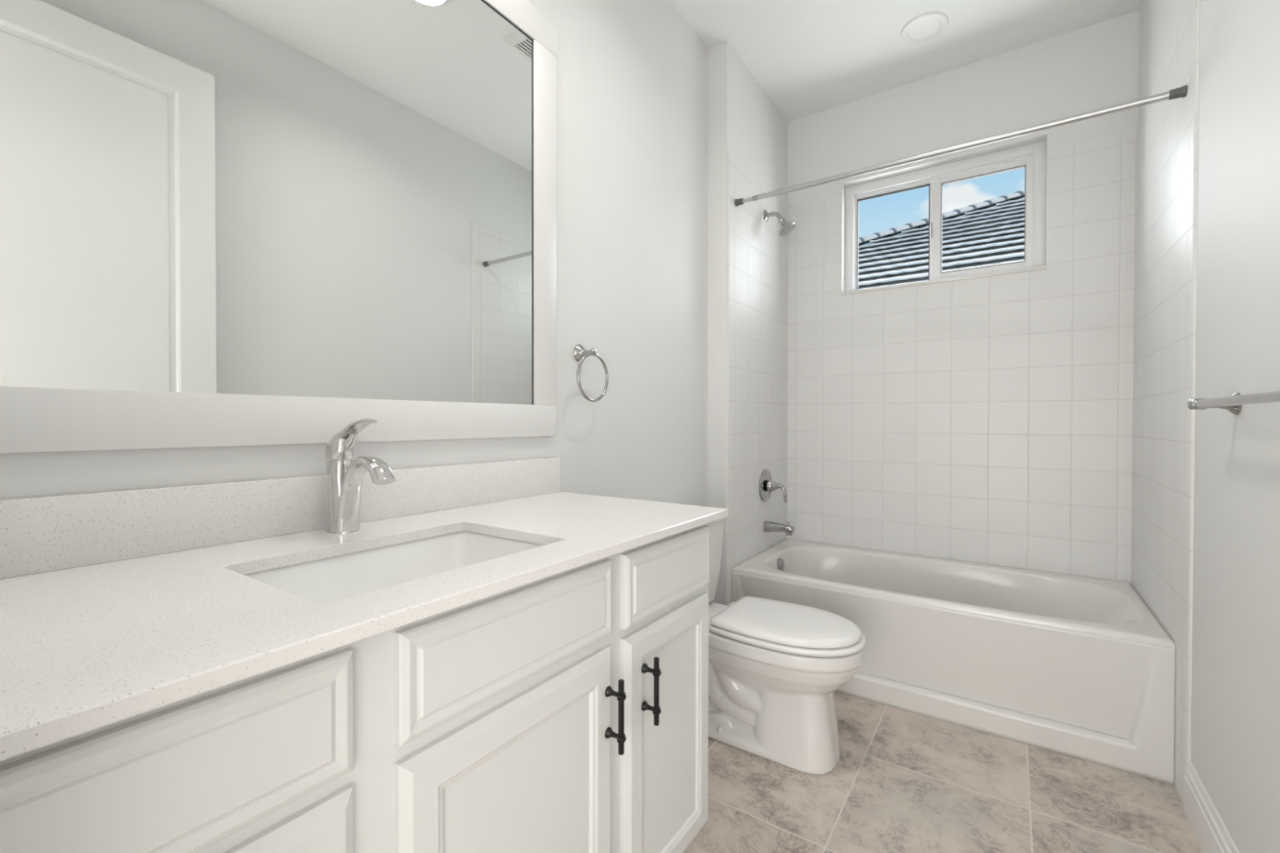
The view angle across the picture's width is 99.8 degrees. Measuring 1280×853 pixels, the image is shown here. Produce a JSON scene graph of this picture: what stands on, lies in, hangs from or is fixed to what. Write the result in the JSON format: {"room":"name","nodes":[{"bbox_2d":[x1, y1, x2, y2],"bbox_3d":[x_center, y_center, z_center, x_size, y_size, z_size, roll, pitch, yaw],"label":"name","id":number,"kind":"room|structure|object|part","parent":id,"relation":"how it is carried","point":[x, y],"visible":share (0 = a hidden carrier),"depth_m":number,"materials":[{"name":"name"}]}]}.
{"room":"bathroom","nodes":[
{"label":"bathroom","id":0,"kind":"room"},
{"bbox_2d":[0,0,708,506],"bbox_3d":[-0.132,-0.330,2.029,0.140,2.903,3.440,0,1,34],"label":"wall","id":1,"kind":"structure","parent":0,"point":[633,75],"depth_m":1.96,"materials":[{"name":"paint"}]},
{"bbox_2d":[0,0,557,453],"bbox_3d":[-0.615,-0.606,1.183,0.016,1.279,1.239,0,1,34],"label":"framed mirror","id":2,"kind":"object","parent":1,"relation":"attached to","point":[224,223],"visible":0.99,"depth_m":1.05,"materials":[{"name":"white wood"}]},
{"bbox_2d":[0,457,559,578],"bbox_3d":[-0.615,0.156,1.189,0.018,0.110,1.255,0,1,34],"label":"backsplash","id":3,"kind":"structure","parent":1,"relation":"attached to","point":[45,534],"depth_m":0.96,"materials":[{"name":"stone"}]},
{"bbox_2d":[573,344,608,402],"bbox_3d":[-0.175,-0.177,1.783,0.069,0.193,0.162,0,1,34],"label":"towel ring","id":4,"kind":"object","parent":1,"relation":"attached to","point":[580,352],"visible":1,"depth_m":1.78,"materials":[{"name":"silver metal"}]},
{"bbox_3d":[-0.175,-0.244,1.782,0.069,0.058,0.058,0,1,34],"label":"wall post","id":5,"kind":"part","parent":4,"relation":"part of","materials":[{"name":"silver metal"}]},
{"bbox_2d":[706,40,788,605],"bbox_3d":[0.655,-0.338,2.956,0.106,2.903,1.021,0,1,34],"label":"wall","id":6,"kind":"structure","parent":0,"point":[748,254],"depth_m":2.66,"materials":[{"name":"paint"}]},
{"bbox_2d":[758,469,786,502],"bbox_3d":[0.720,0.318,2.863,0.116,0.178,0.178,0,1,34],"label":"shower valve","id":7,"kind":"object","parent":6,"relation":"attached to","point":[766,485],"visible":1,"depth_m":2.85,"materials":[{"name":"silver metal"}]},
{"bbox_3d":[0.730,0.343,2.856,0.092,0.122,0.072,0,1,34],"label":"lever handle","id":8,"kind":"part","parent":7,"relation":"part of","materials":[{"name":"silver metal"}]},
{"bbox_2d":[763,520,794,535],"bbox_3d":[0.739,0.534,2.858,0.155,0.067,0.058,0,1,34],"label":"tub spout","id":9,"kind":"object","parent":6,"relation":"attached to","point":[768,526],"visible":1,"depth_m":2.84,"materials":[{"name":"silver metal"}]},
{"bbox_2d":[763,209,795,235],"bbox_3d":[0.734,-1.078,2.828,0.161,0.151,0.092,0,1,34],"label":"shower fixture","id":10,"kind":"object","parent":6,"relation":"attached to","point":[787,227],"visible":1,"depth_m":2.81,"materials":[{"name":"silver metal"}]},
{"bbox_3d":[0.708,-1.105,2.846,0.098,0.058,0.021,0,1,34],"label":"shower arm","id":11,"kind":"part","parent":10,"relation":"part of","materials":[{"name":"silver metal"}]},
{"bbox_2d":[669,0,1142,121],"bbox_3d":[0.209,-1.824,0.458,3.000,0.120,5.620,0,1,34],"label":"ceiling","id":12,"kind":"structure","parent":0,"point":[809,57],"depth_m":2.46,"materials":[{"name":"paint"}]},
{"bbox_2d":[900,11,948,44],"bbox_3d":[1.271,-1.777,2.411,0.190,0.012,0.190,0,1,34],"label":"recessed light","id":13,"kind":"object","parent":12,"relation":"in","point":[926,27],"visible":1,"depth_m":2.40,"materials":[{"name":"white plastic"}]},
{"bbox_2d":[908,19,940,39],"bbox_3d":[1.271,-1.777,2.411,0.124,0.012,0.124,0,1,34],"label":"diffuser","id":14,"kind":"object","parent":13,"relation":"attached to","point":[921,29],"depth_m":2.41,"materials":[{"name":"white plastic"}]},
{"bbox_2d":[683,690,1202,852],"bbox_3d":[0.205,1.198,0.489,3.000,0.120,5.620,0,1,34],"label":"floor","id":15,"kind":"structure","parent":0,"point":[901,781],"depth_m":1.62,"materials":[{"name":"tile"}]},
{"bbox_2d":[0,523,709,852],"bbox_3d":[-0.376,0.683,1.022,0.605,0.899,1.237,0,1,34],"label":"vanity cabinet","id":16,"kind":"object","parent":15,"relation":"on","point":[567,711],"visible":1,"depth_m":0.73,"materials":[{"name":"white wood"}]},
{"bbox_3d":[-0.420,0.332,0.508,0.019,0.141,0.297,0,1,34],"label":"drawer","id":17,"kind":"part","parent":16,"relation":"part of","materials":[{"name":"white wood"}]},
{"bbox_3d":[-0.420,0.568,0.511,0.019,0.289,0.297,0,1,34],"label":"drawer","id":18,"kind":"part","parent":16,"relation":"part of","materials":[{"name":"white wood"}]},
{"bbox_2d":[0,491,728,760],"bbox_3d":[-0.376,0.223,1.028,0.595,0.020,1.259,0,1,34],"label":"countertop","id":19,"kind":"structure","parent":16,"relation":"on","point":[84,649],"depth_m":0.66,"materials":[{"name":"white stone"}]},
{"bbox_2d":[324,418,396,533],"bbox_3d":[-0.557,0.099,1.063,0.210,0.228,0.058,0,1,34],"label":"bathroom faucet","id":20,"kind":"object","parent":19,"relation":"on","point":[345,474],"visible":1,"depth_m":1.07,"materials":[{"name":"silver metal"}]},
{"bbox_3d":[-0.571,0.025,1.072,0.155,0.081,0.052,0,1,34],"label":"lever handle","id":21,"kind":"part","parent":20,"relation":"part of","materials":[{"name":"silver metal"}]},
{"bbox_3d":[-0.534,0.133,1.048,0.155,0.154,0.048,0,1,34],"label":"spout","id":22,"kind":"part","parent":20,"relation":"part of","materials":[{"name":"silver metal"}]},
{"bbox_2d":[244,530,543,604],"bbox_3d":[-0.390,0.305,0.928,0.358,0.142,0.517,0,1,34],"label":"undermount sink","id":23,"kind":"object","parent":19,"relation":"in","point":[335,578],"visible":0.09,"depth_m":1.04,"materials":[{"name":"ceramic"}]},
{"bbox_3d":[-0.181,0.717,0.861,0.019,0.584,0.436,0,1,34],"label":"door","id":24,"kind":"part","parent":16,"relation":"part of","materials":[{"name":"white wood"}]},
{"bbox_3d":[-0.180,0.330,0.857,0.019,0.143,0.436,0,1,34],"label":"false drawer","id":25,"kind":"part","parent":16,"relation":"part of","materials":[{"name":"white wood"}]},
{"bbox_3d":[-0.044,0.539,1.006,0.040,0.137,0.020,0,1,34],"label":"pull handle","id":26,"kind":"part","parent":16,"relation":"part of","materials":[{"name":"black metal"}]},
{"bbox_3d":[0.025,0.540,1.105,0.040,0.137,0.020,0,1,34],"label":"pull handle","id":27,"kind":"part","parent":16,"relation":"part of","materials":[{"name":"black metal"}]},
{"bbox_3d":[0.070,0.715,1.226,0.019,0.582,0.361,0,1,34],"label":"door","id":28,"kind":"part","parent":16,"relation":"part of","materials":[{"name":"white wood"}]},
{"bbox_3d":[0.070,0.329,1.222,0.019,0.149,0.361,0,1,34],"label":"drawer","id":29,"kind":"part","parent":16,"relation":"part of","materials":[{"name":"white wood"}]},
{"bbox_2d":[707,516,866,774],"bbox_3d":[0.403,0.736,1.977,0.794,0.774,0.452,0,1,34],"label":"toilet","id":30,"kind":"object","parent":15,"relation":"on","point":[775,667],"visible":0.75,"depth_m":1.81,"materials":[{"name":"white ceramic"}]},
{"bbox_3d":[0.163,0.551,2.139,0.196,0.330,0.426,0,1,34],"label":"tank","id":31,"kind":"part","parent":30,"relation":"part of","materials":[{"name":"white ceramic"}]},
{"bbox_3d":[0.165,0.366,2.137,0.215,0.037,0.452,0,1,34],"label":"tank lid","id":32,"kind":"part","parent":30,"relation":"part of","materials":[{"name":"white ceramic"}]},
{"bbox_3d":[0.524,0.683,1.893,0.475,0.028,0.364,0,1,34],"label":"lid","id":33,"kind":"part","parent":30,"relation":"part of","materials":[{"name":"plastic"}]},
{"bbox_3d":[0.402,0.923,1.979,0.785,0.400,0.368,0,1,34],"label":"bowl","id":34,"kind":"part","parent":30,"relation":"part of","materials":[{"name":"white ceramic"}]},
{"bbox_3d":[0.530,0.711,1.890,0.487,0.019,0.376,0,1,34],"label":"seat","id":35,"kind":"part","parent":30,"relation":"part of","materials":[{"name":"plastic"}]},
{"bbox_2d":[731,538,1175,784],"bbox_3d":[1.275,0.894,2.440,1.515,0.451,0.770,0,1,34],"label":"bathtub","id":36,"kind":"object","parent":15,"relation":"on","point":[1075,666],"visible":0.77,"depth_m":2.04,"materials":[{"name":"ceramic"}]},
{"bbox_3d":[0.733,0.723,2.809,0.026,0.073,0.072,0,1,34],"label":"overflow plate","id":37,"kind":"part","parent":36,"relation":"part of","materials":[{"name":"silver metal"}]},
{"bbox_2d":[786,9,1139,583],"bbox_3d":[1.554,-0.335,2.831,1.533,2.903,0.208,0,1,34],"label":"wall","id":38,"kind":"structure","parent":0,"point":[988,420],"depth_m":2.62,"materials":[{"name":"tile"}]},
{"bbox_2d":[840,140,1047,294],"bbox_3d":[1.540,-1.040,2.800,0.917,0.622,0.164,0,1,34],"label":"window","id":39,"kind":"structure","parent":38,"relation":"in","point":[1033,157],"depth_m":2.74,"materials":[{"name":"plastic"}]},
{"bbox_3d":[1.385,-1.028,2.951,0.397,0.542,0.020,0,1,34],"label":"sash","id":40,"kind":"part","parent":39,"relation":"part of","materials":[{"name":"plastic"}]},
{"bbox_3d":[1.516,-0.737,2.768,0.917,0.018,0.079,0,1,34],"label":"sill","id":41,"kind":"part","parent":39,"relation":"part of","materials":[{"name":"ceramic"}]},
{"bbox_3d":[1.710,-1.024,2.701,0.441,0.540,0.026,0,1,34],"label":"sash","id":42,"kind":"part","parent":39,"relation":"part of","materials":[{"name":"plastic"}]},
{"bbox_2d":[1130,0,1279,852],"bbox_3d":[1.325,-0.317,1.028,0.148,2.903,3.440,0,1,34],"label":"wall","id":43,"kind":"structure","parent":0,"point":[1206,497],"depth_m":1.41,"materials":[{"name":"paint"}]},
{"bbox_2d":[734,84,1187,206],"bbox_3d":[1.059,-1.042,2.102,1.522,0.065,0.033,1,1,38],"label":"shower curtain rod","id":44,"kind":"object","parent":43,"relation":"attached to","point":[1180,92],"visible":1,"depth_m":1.94,"materials":[{"name":"metal"}]},
{"bbox_2d":[1183,760,1239,852],"bbox_3d":[0.990,1.062,0.686,0.014,0.150,2.175,0,1,34],"label":"baseboard","id":45,"kind":"structure","parent":43,"relation":"attached to","point":[1212,836],"depth_m":1.43,"materials":[{"name":"white wood"}]},
{"bbox_2d":[1186,391,1279,415],"bbox_3d":[1.198,-0.052,1.036,0.084,0.054,0.703,0,1,34],"label":"towel bar","id":46,"kind":"object","parent":43,"relation":"attached to","point":[1233,403],"visible":1,"depth_m":1.11,"materials":[{"name":"silver metal"}]},
{"bbox_3d":[1.378,-0.054,1.299,0.084,0.054,0.066,0,1,34],"label":"wall post","id":47,"kind":"part","parent":46,"relation":"part of","materials":[{"name":"silver metal"}]},
{"label":"outside","id":48,"kind":"structure","parent":0,"visible":0},
{"bbox_3d":[17.925,1.301,26.110,60.000,0.200,56.680,0,1,34],"label":"ground","id":49,"kind":"structure","parent":48,"visible":0},
{"bbox_2d":[857,190,1024,289],"bbox_3d":[11.029,-1.891,8.366,19.320,6.527,15.168,0,1,34],"label":"house","id":50,"kind":"structure","parent":49,"relation":"on","point":[987,236],"depth_m":6.53,"materials":[{"name":"grey concrete"}]}
]}

